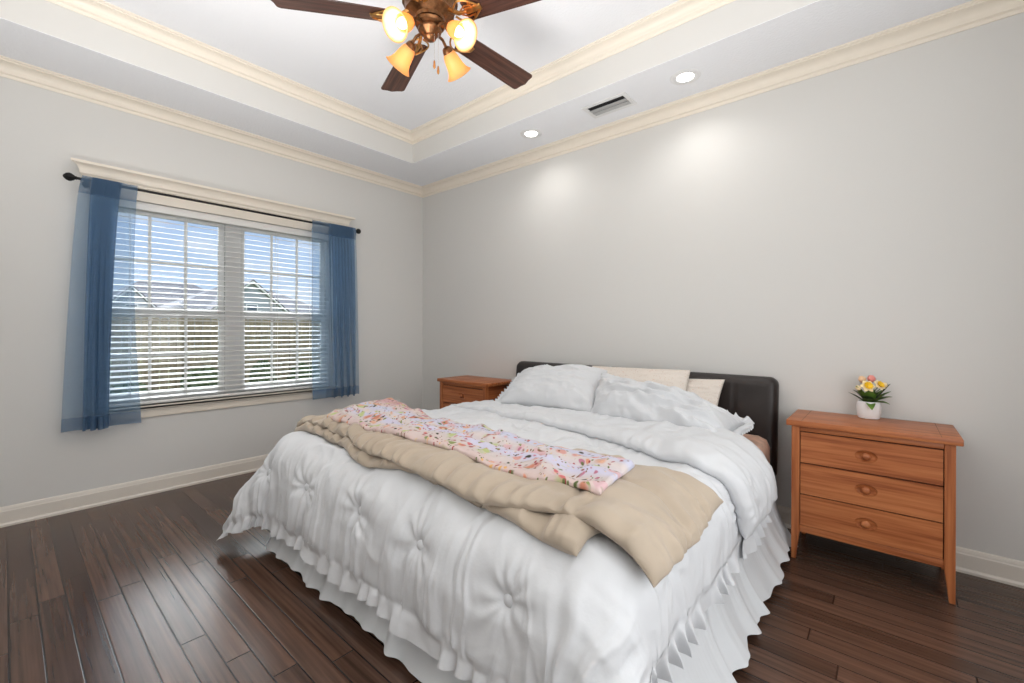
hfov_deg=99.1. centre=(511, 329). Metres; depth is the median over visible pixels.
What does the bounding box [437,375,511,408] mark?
nightstand
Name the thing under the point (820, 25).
ceiling
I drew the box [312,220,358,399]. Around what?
sheer curtain
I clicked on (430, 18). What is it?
ceiling fan
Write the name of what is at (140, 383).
shrub
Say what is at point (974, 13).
trim
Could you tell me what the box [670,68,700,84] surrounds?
recessed light
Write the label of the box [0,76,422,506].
wall
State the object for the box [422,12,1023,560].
wall
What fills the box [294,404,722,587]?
quilt
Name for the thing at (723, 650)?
bed skirt
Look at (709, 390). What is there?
pillow
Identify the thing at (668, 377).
pillow
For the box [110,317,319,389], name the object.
fence
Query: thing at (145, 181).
trim
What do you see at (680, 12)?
trim
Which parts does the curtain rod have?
rod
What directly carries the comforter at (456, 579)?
on the mattress
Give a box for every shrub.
[110,379,153,393]
[180,364,217,387]
[249,360,276,381]
[287,362,319,378]
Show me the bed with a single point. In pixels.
(755, 397)
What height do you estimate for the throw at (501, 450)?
0.070 m
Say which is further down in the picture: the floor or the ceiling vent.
the floor
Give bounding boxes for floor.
[0,471,1023,682]
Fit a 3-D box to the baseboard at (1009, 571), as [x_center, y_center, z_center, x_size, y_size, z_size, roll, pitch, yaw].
[0.804,1.121,3.336,4.800,0.116,0.022,0,0,41]
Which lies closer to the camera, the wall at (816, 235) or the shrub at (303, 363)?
the wall at (816, 235)
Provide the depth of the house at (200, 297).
40.34 m
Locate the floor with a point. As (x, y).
(143, 589)
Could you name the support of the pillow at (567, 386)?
on the comforter at (456, 579)
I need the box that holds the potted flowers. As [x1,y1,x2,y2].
[851,375,890,418]
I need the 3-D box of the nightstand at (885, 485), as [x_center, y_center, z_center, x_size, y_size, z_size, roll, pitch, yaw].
[1.796,0.825,2.209,0.646,0.716,0.392,0,0,41]
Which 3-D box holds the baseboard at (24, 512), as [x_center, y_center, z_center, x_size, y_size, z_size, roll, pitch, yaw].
[-2.223,1.107,3.479,0.022,0.116,3.750,0,0,41]
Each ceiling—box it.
[0,0,971,185]
[103,0,678,129]
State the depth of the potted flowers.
2.27 m
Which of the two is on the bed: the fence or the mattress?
the mattress
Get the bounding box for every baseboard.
[0,454,267,527]
[777,505,1023,587]
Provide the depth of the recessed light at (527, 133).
3.48 m
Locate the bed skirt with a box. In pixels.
[266,501,790,682]
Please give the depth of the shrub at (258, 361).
9.66 m
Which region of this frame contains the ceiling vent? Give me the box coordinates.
[581,92,636,118]
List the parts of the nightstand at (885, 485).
leg, knob, knob, knob, drawer, drawer, drawer, rail, rail, leg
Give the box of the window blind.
[98,196,329,408]
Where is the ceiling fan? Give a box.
[271,0,540,91]
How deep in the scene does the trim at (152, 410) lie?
3.35 m
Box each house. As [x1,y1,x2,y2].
[110,281,203,345]
[159,279,318,347]
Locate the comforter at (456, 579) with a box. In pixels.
[216,400,777,682]
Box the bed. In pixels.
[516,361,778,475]
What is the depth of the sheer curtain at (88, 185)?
2.82 m
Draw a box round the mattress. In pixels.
[742,434,769,463]
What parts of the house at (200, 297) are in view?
pane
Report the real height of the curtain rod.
0.058 m
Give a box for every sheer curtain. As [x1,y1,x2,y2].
[61,175,140,432]
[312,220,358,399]
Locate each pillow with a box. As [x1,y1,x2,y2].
[495,364,613,411]
[591,372,754,434]
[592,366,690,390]
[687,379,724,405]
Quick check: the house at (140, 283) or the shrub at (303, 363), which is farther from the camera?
the house at (140, 283)
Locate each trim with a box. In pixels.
[0,0,1023,197]
[46,0,735,144]
[71,157,354,230]
[87,386,338,417]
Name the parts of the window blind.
ladder cord, ladder cord, rail, ladder cord, ladder cord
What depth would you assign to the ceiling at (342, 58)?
2.76 m
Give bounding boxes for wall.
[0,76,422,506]
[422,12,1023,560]
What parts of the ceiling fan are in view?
fan blade, lamp shade, lamp shade, bulb, fan blade, light arm, light arm, light arm, light arm, lamp shade, bulb, lamp shade, fan blade, fan blade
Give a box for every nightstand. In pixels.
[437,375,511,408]
[786,409,963,604]
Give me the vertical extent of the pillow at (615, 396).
0.298 m
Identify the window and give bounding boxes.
[97,204,328,407]
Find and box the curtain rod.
[63,172,360,233]
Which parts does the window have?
sash, sash, sash, sash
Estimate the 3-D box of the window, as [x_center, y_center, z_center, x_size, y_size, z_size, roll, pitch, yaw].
[-2.289,-0.181,3.565,0.061,1.428,1.617,0,0,41]
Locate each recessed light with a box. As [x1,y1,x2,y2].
[520,129,541,138]
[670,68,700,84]
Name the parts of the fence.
post, rail, rail, post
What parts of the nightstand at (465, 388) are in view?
leg, drawer, rail, drawer, leg, panel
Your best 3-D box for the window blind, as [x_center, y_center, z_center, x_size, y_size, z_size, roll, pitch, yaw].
[-2.247,-0.182,3.515,0.062,1.422,1.579,0,0,41]
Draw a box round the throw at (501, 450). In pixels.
[326,398,634,494]

